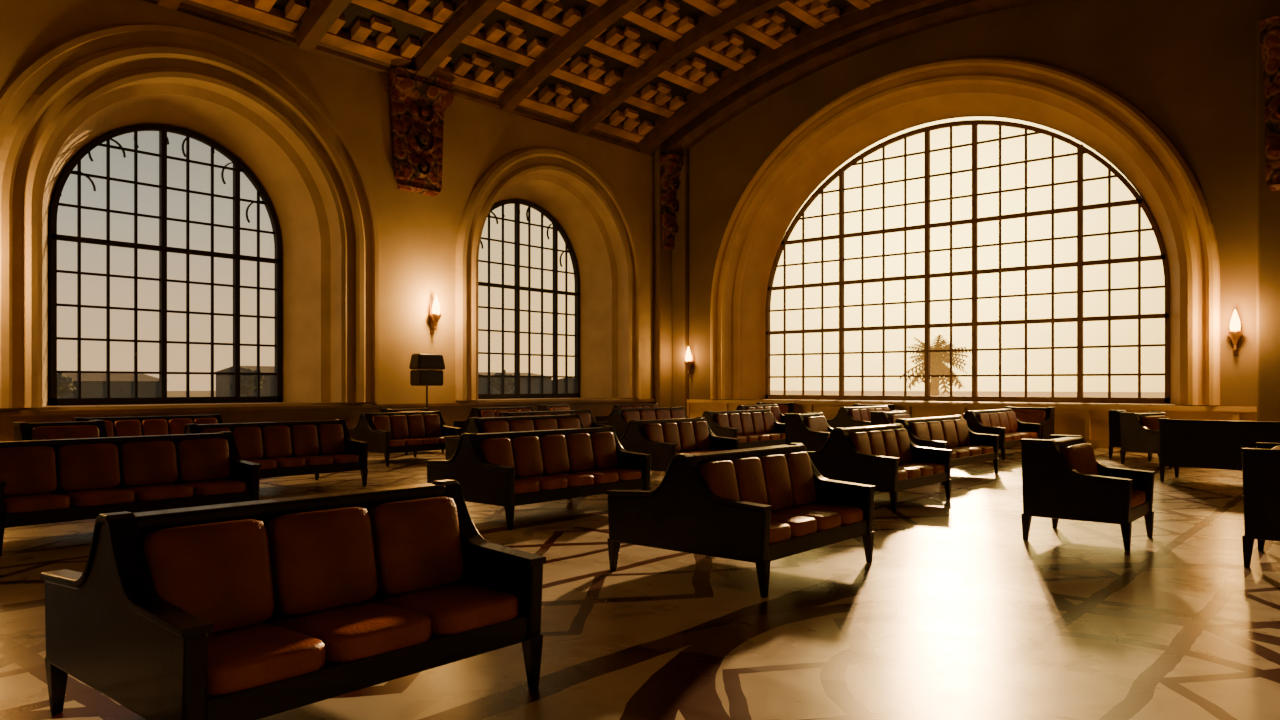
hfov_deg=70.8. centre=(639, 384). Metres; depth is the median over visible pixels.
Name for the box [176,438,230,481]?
cushion
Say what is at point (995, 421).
cushion
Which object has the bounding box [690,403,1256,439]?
trim
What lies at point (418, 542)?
cushion
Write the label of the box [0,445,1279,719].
floor
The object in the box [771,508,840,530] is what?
seat cushion
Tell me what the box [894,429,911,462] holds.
cushion
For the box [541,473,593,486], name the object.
seat cushion
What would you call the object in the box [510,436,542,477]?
cushion
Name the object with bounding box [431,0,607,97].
trim
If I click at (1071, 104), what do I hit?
trim
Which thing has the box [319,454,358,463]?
seat cushion
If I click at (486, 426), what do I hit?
cushion
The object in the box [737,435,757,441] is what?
seat cushion
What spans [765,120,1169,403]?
window
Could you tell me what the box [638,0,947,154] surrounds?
trim
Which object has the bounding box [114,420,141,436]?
cushion
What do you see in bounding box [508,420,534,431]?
cushion
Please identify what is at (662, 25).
trim
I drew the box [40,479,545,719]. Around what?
settle
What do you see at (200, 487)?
seat cushion
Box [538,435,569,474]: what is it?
cushion
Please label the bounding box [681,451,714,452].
seat cushion
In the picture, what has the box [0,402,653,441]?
trim
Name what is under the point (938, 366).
palm tree
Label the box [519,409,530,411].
cushion
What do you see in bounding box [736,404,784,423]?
settle
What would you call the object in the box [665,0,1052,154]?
trim
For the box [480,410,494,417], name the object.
cushion
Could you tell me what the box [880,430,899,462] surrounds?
cushion
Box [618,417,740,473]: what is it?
settle
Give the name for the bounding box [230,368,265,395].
tree
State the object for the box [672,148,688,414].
trim
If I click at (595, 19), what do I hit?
trim
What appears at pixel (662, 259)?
trim
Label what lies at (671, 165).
corbel
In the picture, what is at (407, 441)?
seat cushion
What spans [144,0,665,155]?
trim
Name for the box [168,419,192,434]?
cushion
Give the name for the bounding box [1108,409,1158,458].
armchair
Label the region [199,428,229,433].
cushion
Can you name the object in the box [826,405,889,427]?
settle
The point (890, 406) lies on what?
armchair
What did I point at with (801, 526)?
seat cushion
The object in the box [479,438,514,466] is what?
cushion
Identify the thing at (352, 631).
seat cushion
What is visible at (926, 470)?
seat cushion
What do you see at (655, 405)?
settle
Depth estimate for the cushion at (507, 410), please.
21.47 m
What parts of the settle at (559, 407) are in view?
armrest, backrest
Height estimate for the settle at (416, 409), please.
0.978 m
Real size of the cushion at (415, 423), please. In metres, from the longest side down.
0.450 x 0.360 x 0.134 m
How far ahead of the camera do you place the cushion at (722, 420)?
18.06 m
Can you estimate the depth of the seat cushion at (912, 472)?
11.03 m
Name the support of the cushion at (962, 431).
on the settle at (953, 433)
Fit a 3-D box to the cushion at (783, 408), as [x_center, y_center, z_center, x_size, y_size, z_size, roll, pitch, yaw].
[3.940,0.810,26.508,0.850,0.450,0.134,0,-11,19]
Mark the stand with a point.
(428, 368)
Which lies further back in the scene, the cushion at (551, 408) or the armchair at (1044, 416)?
the cushion at (551, 408)
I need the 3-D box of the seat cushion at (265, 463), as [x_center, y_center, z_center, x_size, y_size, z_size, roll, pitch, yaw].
[-5.300,1.098,12.366,0.590,0.146,0.414,-2,-1,40]
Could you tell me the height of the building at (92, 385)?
2.400 m
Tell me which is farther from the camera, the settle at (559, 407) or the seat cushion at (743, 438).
the settle at (559, 407)
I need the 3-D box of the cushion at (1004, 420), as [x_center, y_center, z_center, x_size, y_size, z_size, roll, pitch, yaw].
[7.779,0.810,19.322,0.134,0.450,0.528,-15,-10,39]
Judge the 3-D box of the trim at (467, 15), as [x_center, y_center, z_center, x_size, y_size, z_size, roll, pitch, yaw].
[1.754,-8.727,15.865,19.400,2.747,0.540,0,0,40]
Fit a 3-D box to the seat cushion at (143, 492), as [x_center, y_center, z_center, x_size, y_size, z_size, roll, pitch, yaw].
[-4.922,1.098,9.172,0.590,0.146,0.546,-2,-1,40]
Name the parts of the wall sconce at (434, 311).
lamp shade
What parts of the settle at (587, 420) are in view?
backrest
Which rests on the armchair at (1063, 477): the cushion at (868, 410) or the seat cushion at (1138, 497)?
the seat cushion at (1138, 497)
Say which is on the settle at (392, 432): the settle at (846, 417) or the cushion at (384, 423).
the cushion at (384, 423)
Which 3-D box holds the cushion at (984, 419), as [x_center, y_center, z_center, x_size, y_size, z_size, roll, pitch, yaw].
[7.059,0.810,18.470,0.134,0.450,0.528,-15,-10,39]
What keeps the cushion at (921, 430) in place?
on the settle at (953, 433)
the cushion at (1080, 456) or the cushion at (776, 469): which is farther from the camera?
the cushion at (1080, 456)
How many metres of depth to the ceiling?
23.08 m
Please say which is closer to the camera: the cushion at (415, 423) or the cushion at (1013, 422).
the cushion at (415, 423)
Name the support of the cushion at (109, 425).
on the settle at (141, 425)
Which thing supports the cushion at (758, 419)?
on the settle at (755, 428)
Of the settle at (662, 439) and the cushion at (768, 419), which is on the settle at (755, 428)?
the cushion at (768, 419)
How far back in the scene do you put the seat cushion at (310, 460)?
12.84 m
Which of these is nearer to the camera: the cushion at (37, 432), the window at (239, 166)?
the cushion at (37, 432)
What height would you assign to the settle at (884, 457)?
0.978 m
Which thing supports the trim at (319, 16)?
attached to the ceiling
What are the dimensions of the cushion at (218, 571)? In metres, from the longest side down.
0.490 x 0.450 x 0.134 m
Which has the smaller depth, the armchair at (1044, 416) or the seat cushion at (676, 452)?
the seat cushion at (676, 452)
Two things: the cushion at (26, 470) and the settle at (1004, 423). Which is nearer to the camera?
the cushion at (26, 470)
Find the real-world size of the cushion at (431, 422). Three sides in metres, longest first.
0.450 x 0.360 x 0.134 m
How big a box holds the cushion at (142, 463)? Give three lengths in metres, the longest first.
0.528 x 0.450 x 0.134 m
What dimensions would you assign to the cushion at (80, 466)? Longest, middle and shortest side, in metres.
0.528 x 0.450 x 0.134 m
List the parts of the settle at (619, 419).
armrest, backrest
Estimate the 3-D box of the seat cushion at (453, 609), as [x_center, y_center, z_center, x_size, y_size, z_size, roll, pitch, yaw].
[-0.965,1.098,4.436,0.630,0.146,0.508,-2,-1,40]
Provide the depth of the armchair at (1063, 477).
8.51 m
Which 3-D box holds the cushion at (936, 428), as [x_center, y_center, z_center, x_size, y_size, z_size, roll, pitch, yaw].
[4.738,0.810,14.484,0.134,0.450,0.528,-15,-10,39]
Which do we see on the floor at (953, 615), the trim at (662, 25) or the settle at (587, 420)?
the settle at (587, 420)
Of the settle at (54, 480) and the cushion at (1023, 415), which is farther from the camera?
the cushion at (1023, 415)
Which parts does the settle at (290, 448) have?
armrest, backrest, rail, armrest, leg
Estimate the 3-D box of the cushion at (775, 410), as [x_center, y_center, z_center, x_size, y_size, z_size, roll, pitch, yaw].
[3.673,0.810,24.456,0.134,0.450,0.360,-15,-10,39]
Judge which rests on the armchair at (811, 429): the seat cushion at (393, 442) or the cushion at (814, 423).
the cushion at (814, 423)
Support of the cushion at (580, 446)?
on the settle at (508, 470)
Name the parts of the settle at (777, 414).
backrest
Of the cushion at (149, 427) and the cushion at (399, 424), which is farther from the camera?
the cushion at (399, 424)
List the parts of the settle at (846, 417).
armrest, backrest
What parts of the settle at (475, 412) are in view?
armrest, backrest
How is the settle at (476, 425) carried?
on the floor at (953, 615)
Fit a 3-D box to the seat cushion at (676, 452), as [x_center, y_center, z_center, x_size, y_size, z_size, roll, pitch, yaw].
[0.635,1.098,13.695,0.640,0.146,0.378,-2,-1,40]
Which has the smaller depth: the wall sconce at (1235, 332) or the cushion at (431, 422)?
the cushion at (431, 422)
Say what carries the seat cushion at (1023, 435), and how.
on the settle at (1004, 423)
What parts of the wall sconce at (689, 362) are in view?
lamp shade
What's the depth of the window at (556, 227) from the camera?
27.11 m
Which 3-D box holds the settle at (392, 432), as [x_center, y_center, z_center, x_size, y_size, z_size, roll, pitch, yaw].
[-4.664,1.011,17.643,1.500,0.978,1.754,0,0,40]
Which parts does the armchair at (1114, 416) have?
leg, armrest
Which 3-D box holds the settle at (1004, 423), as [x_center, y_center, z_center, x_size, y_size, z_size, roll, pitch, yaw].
[7.469,1.011,19.219,1.400,0.978,2.424,0,0,40]
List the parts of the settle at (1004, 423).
armrest, backrest, leg, rail, armrest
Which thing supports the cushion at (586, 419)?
on the settle at (587, 420)
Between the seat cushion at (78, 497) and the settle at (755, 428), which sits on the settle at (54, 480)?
the seat cushion at (78, 497)
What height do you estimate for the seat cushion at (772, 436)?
0.146 m
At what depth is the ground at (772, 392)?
160.94 m
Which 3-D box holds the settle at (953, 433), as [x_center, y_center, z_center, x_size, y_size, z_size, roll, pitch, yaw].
[4.788,1.011,14.807,1.400,0.978,2.424,0,0,40]
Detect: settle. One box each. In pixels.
[0,431,260,555]
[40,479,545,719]
[73,414,222,436]
[183,419,368,485]
[348,411,461,466]
[425,426,651,529]
[444,414,583,459]
[453,406,532,433]
[498,409,609,427]
[595,403,659,421]
[596,406,687,438]
[606,443,875,597]
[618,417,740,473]
[702,409,784,448]
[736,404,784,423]
[807,423,952,512]
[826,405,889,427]
[894,415,999,484]
[962,408,1041,459]
[1158,418,1279,481]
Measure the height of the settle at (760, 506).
0.978 m
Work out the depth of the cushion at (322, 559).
4.11 m
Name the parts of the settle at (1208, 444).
leg, armrest, leg, backrest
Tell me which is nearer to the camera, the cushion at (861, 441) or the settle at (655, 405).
the cushion at (861, 441)
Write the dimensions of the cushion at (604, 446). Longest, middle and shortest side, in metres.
0.450 x 0.396 x 0.134 m
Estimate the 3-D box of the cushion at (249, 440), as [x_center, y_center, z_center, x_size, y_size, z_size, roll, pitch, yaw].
[-5.453,0.810,12.495,0.134,0.450,0.396,-15,-10,39]
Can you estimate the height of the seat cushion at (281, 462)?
0.146 m
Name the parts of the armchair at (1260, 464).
leg, leg, armrest, armrest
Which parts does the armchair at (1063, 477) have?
leg, leg, backrest, armrest, armrest, leg, rail, leg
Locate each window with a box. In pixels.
[48,124,281,405]
[478,199,579,398]
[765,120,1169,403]
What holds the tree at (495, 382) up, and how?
on the ground at (772, 392)
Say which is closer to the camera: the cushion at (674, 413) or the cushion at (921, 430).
the cushion at (921, 430)
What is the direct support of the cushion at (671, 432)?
on the settle at (662, 439)
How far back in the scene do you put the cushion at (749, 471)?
7.14 m
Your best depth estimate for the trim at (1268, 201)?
19.09 m
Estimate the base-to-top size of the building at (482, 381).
3.000 m
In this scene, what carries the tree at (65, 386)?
on the ground at (772, 392)
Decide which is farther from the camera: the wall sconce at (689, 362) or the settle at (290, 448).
the wall sconce at (689, 362)
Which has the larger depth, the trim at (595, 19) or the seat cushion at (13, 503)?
the trim at (595, 19)
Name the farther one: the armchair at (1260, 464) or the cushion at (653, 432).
the cushion at (653, 432)
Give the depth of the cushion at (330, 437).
13.41 m
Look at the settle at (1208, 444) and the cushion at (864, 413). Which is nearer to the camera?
the settle at (1208, 444)
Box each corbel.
[388,67,454,195]
[659,154,683,250]
[1260,15,1279,190]
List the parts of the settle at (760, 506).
leg, armrest, backrest, leg, rail, armrest, leg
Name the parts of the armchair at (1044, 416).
backrest, armrest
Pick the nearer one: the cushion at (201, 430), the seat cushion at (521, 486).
the seat cushion at (521, 486)
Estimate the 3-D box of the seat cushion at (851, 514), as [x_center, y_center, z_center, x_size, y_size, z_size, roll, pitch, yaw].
[1.540,1.098,7.640,0.640,0.146,0.378,-2,-1,40]
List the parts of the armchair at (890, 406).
backrest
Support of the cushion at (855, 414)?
on the settle at (846, 417)
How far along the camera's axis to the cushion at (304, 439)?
13.09 m
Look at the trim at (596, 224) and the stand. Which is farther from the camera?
the trim at (596, 224)
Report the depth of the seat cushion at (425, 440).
17.34 m
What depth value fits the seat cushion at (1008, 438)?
18.17 m
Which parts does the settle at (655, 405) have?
armrest, backrest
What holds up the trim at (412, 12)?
attached to the ceiling
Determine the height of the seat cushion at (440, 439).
0.146 m
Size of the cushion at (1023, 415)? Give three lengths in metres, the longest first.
0.850 x 0.450 x 0.134 m
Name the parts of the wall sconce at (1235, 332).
lamp shade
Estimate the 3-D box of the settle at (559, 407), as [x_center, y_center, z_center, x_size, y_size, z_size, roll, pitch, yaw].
[-2.065,1.011,24.166,0.950,0.978,1.074,0,0,29]
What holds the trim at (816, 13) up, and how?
attached to the ceiling
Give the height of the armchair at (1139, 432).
0.978 m
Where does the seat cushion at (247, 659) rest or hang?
on the settle at (258, 609)
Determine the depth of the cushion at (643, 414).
20.65 m
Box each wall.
[0,0,652,410]
[689,0,1279,406]
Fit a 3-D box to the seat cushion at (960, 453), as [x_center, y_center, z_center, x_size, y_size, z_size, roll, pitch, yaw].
[4.891,1.098,14.355,0.590,0.146,0.546,-2,-1,40]
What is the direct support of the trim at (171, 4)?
attached to the ceiling
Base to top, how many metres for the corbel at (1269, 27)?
3.500 m
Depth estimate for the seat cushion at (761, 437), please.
18.44 m
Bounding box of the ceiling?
[273,0,852,140]
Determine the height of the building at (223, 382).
3.100 m
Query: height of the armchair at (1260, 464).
0.978 m
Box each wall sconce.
[429,295,441,334]
[684,346,693,376]
[1228,309,1242,353]
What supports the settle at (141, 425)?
on the floor at (953, 615)
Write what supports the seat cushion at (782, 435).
on the settle at (755, 428)
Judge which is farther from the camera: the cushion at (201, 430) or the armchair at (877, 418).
the armchair at (877, 418)
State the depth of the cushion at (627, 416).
20.19 m
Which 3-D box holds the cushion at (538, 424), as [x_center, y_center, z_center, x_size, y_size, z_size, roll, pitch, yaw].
[-1.620,0.810,15.481,0.134,0.450,0.528,-15,-10,39]
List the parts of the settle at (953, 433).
armrest, backrest, rail, armrest, leg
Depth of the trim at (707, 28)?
24.12 m
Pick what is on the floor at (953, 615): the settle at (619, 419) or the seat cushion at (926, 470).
the settle at (619, 419)
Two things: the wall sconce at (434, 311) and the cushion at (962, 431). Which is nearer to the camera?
the cushion at (962, 431)
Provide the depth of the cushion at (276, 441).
12.76 m
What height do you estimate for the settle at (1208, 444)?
0.978 m
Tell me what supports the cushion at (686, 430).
on the settle at (662, 439)
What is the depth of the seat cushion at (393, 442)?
16.75 m
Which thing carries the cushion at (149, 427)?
on the settle at (141, 425)
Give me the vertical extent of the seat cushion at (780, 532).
0.146 m
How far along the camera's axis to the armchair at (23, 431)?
12.78 m
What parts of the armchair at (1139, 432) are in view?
leg, armrest, leg, backrest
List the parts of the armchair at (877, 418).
armrest, backrest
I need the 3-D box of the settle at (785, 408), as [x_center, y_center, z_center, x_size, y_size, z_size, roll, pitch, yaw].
[3.918,1.011,26.442,1.074,0.978,0.950,0,0,19]
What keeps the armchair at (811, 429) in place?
on the floor at (953, 615)
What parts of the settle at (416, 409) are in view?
backrest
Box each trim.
[0,24,378,407]
[0,399,654,416]
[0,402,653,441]
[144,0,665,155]
[157,0,181,10]
[191,0,306,32]
[295,0,351,51]
[320,0,452,67]
[409,0,503,77]
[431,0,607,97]
[455,147,640,400]
[498,0,646,112]
[519,0,736,121]
[574,0,787,135]
[593,0,881,142]
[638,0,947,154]
[653,145,671,406]
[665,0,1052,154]
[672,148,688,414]
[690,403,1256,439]
[710,57,1219,404]
[1257,16,1279,421]
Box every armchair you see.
[13,420,107,440]
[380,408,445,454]
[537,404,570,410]
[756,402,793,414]
[784,412,833,450]
[853,404,894,411]
[870,410,910,425]
[998,406,1054,448]
[1020,435,1154,551]
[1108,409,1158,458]
[1119,412,1171,467]
[1241,442,1279,566]
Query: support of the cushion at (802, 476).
on the settle at (760, 506)
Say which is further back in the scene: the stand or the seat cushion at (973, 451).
the stand
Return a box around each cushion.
[0,446,56,496]
[4,494,70,513]
[30,425,99,439]
[56,443,119,491]
[58,489,134,506]
[105,421,113,436]
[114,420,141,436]
[119,441,177,486]
[122,484,193,500]
[141,419,168,435]
[143,519,273,633]
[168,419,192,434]
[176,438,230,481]
[179,480,246,495]
[193,418,217,423]
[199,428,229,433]
[207,623,324,696]
[231,427,262,459]
[244,459,276,468]
[261,426,291,457]
[266,507,377,615]
[267,457,305,467]
[270,601,430,662]
[290,425,318,455]
[295,455,332,465]
[317,424,344,454]
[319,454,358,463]
[369,497,463,594]
[371,416,391,437]
[371,583,517,635]
[389,415,408,438]
[390,439,404,445]
[398,438,421,444]
[406,415,424,437]
[414,437,438,443]
[423,414,440,436]
[426,437,444,442]
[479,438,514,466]
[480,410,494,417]
[481,421,509,432]
[494,410,506,416]
[506,409,518,411]
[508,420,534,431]
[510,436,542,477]
[514,479,539,493]
[515,476,567,490]
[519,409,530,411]
[533,419,557,430]
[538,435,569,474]
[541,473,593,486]
[550,407,569,410]
[556,418,579,428]
[565,433,594,471]
[569,471,617,483]
[573,413,591,427]
[589,432,617,469]
[590,468,641,480]
[622,411,639,421]
[639,410,655,419]
[643,424,663,441]
[654,410,670,419]
[661,423,680,451]
[669,409,684,418]
[676,422,695,450]
[676,452,695,453]
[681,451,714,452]
[691,421,710,449]
[693,449,725,450]
[699,460,739,499]
[714,414,729,427]
[727,413,741,434]
[731,457,767,504]
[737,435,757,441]
[737,436,746,442]
[739,413,753,434]
[749,434,769,440]
[750,412,764,433]
[758,454,792,510]
[761,434,779,439]
[762,412,774,432]
[763,433,784,438]
[769,522,790,543]
[770,514,816,536]
[771,406,780,422]
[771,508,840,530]
[778,405,787,414]
[783,452,815,505]
[789,504,862,524]
[804,416,828,431]
[849,409,860,420]
[849,432,871,454]
[859,409,868,420]
[866,409,874,420]
[866,431,885,455]
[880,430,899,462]
[889,414,910,422]
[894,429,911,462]
[897,470,907,480]
[898,462,944,473]
[898,464,932,475]
[898,467,920,478]
[909,422,929,439]
[926,421,944,441]
[940,420,957,447]
[946,447,981,455]
[947,449,968,457]
[951,452,955,458]
[953,419,969,445]
[956,445,993,453]
[976,413,990,425]
[987,413,1000,426]
[998,412,1009,432]
[1005,433,1028,438]
[1005,434,1020,439]
[1005,435,1011,441]
[1006,411,1017,432]
[1009,432,1036,437]
[1012,409,1045,423]
[1061,443,1098,474]
[1131,490,1145,507]
[1140,416,1166,429]
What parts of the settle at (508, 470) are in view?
armrest, leg, backrest, rail, armrest, leg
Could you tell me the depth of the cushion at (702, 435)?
14.37 m
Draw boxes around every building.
[57,373,158,397]
[216,366,273,396]
[478,372,551,393]
[558,378,573,392]
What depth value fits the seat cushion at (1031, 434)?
19.43 m
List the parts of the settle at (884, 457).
armrest, backrest, leg, rail, armrest, leg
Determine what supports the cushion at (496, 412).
on the settle at (475, 412)
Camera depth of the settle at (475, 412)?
21.05 m
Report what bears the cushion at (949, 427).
on the settle at (953, 433)
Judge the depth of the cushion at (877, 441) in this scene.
11.34 m
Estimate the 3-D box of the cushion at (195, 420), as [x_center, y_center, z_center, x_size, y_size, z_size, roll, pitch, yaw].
[-7.671,0.810,15.912,0.134,0.450,0.396,-15,-10,39]
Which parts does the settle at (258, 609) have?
leg, armrest, backrest, rail, armrest, leg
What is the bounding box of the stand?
[409,353,444,407]
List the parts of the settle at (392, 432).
armrest, leg, backrest, rail, armrest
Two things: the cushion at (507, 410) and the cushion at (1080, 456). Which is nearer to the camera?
the cushion at (1080, 456)
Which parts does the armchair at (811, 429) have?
backrest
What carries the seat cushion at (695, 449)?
on the settle at (662, 439)
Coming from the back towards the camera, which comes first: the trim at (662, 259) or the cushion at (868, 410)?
the trim at (662, 259)
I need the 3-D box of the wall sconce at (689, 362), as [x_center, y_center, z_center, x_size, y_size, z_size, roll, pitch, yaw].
[1.584,-0.760,29.219,0.273,0.980,0.320,0,0,40]
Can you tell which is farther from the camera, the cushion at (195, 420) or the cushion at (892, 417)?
the cushion at (892, 417)
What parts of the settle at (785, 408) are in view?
backrest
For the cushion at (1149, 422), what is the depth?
16.90 m
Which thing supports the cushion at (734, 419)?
on the settle at (755, 428)
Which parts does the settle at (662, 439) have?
armrest, backrest, armrest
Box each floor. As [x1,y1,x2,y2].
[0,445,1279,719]
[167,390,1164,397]
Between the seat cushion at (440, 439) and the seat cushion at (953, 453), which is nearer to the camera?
the seat cushion at (953, 453)
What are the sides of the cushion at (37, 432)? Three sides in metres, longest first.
0.850 x 0.450 x 0.134 m
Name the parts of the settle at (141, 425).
backrest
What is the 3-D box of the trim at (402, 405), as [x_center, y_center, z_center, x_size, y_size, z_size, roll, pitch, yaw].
[-9.808,0.500,17.126,0.110,0.100,33.500,0,0,40]
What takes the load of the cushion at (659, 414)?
on the settle at (619, 419)
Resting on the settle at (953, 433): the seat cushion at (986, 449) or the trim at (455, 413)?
the seat cushion at (986, 449)
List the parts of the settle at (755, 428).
armrest, backrest, rail, armrest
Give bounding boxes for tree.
[57,373,75,397]
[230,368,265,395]
[490,370,513,393]
[900,335,971,395]
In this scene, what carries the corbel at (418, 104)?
attached to the wall at (418, 233)
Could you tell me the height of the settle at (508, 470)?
0.978 m
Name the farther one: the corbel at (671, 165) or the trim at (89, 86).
the corbel at (671, 165)
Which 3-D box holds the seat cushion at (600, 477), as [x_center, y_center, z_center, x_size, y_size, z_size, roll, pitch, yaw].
[-0.580,1.098,10.671,0.590,0.146,0.414,-2,-1,41]
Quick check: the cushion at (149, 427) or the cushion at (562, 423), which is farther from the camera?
the cushion at (562, 423)
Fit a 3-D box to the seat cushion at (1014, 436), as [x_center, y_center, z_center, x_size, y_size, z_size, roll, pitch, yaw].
[7.572,1.098,18.767,0.590,0.146,0.546,-2,-1,40]
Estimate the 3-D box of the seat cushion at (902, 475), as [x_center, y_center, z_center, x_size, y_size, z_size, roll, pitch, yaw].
[2.895,1.098,10.947,0.640,0.146,0.378,-2,-1,41]
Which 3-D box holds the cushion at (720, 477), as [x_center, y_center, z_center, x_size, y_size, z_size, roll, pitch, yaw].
[0.613,0.810,6.892,0.134,0.450,0.360,-15,-10,39]
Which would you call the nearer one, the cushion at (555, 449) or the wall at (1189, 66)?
the cushion at (555, 449)
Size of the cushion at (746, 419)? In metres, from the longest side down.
0.450 x 0.396 x 0.134 m
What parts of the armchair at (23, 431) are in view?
armrest, backrest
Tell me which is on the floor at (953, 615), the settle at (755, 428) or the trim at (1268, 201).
the settle at (755, 428)
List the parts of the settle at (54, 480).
leg, armrest, backrest, rail, armrest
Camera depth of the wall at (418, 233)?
22.00 m
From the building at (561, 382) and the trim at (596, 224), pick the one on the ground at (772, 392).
the building at (561, 382)
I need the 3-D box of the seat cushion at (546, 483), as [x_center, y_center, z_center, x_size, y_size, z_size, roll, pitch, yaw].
[-1.129,1.098,10.020,0.590,0.146,0.414,-2,-1,40]
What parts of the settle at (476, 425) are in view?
armrest, backrest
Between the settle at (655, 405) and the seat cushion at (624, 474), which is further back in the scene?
the settle at (655, 405)
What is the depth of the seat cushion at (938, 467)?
11.69 m
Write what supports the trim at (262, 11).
attached to the ceiling

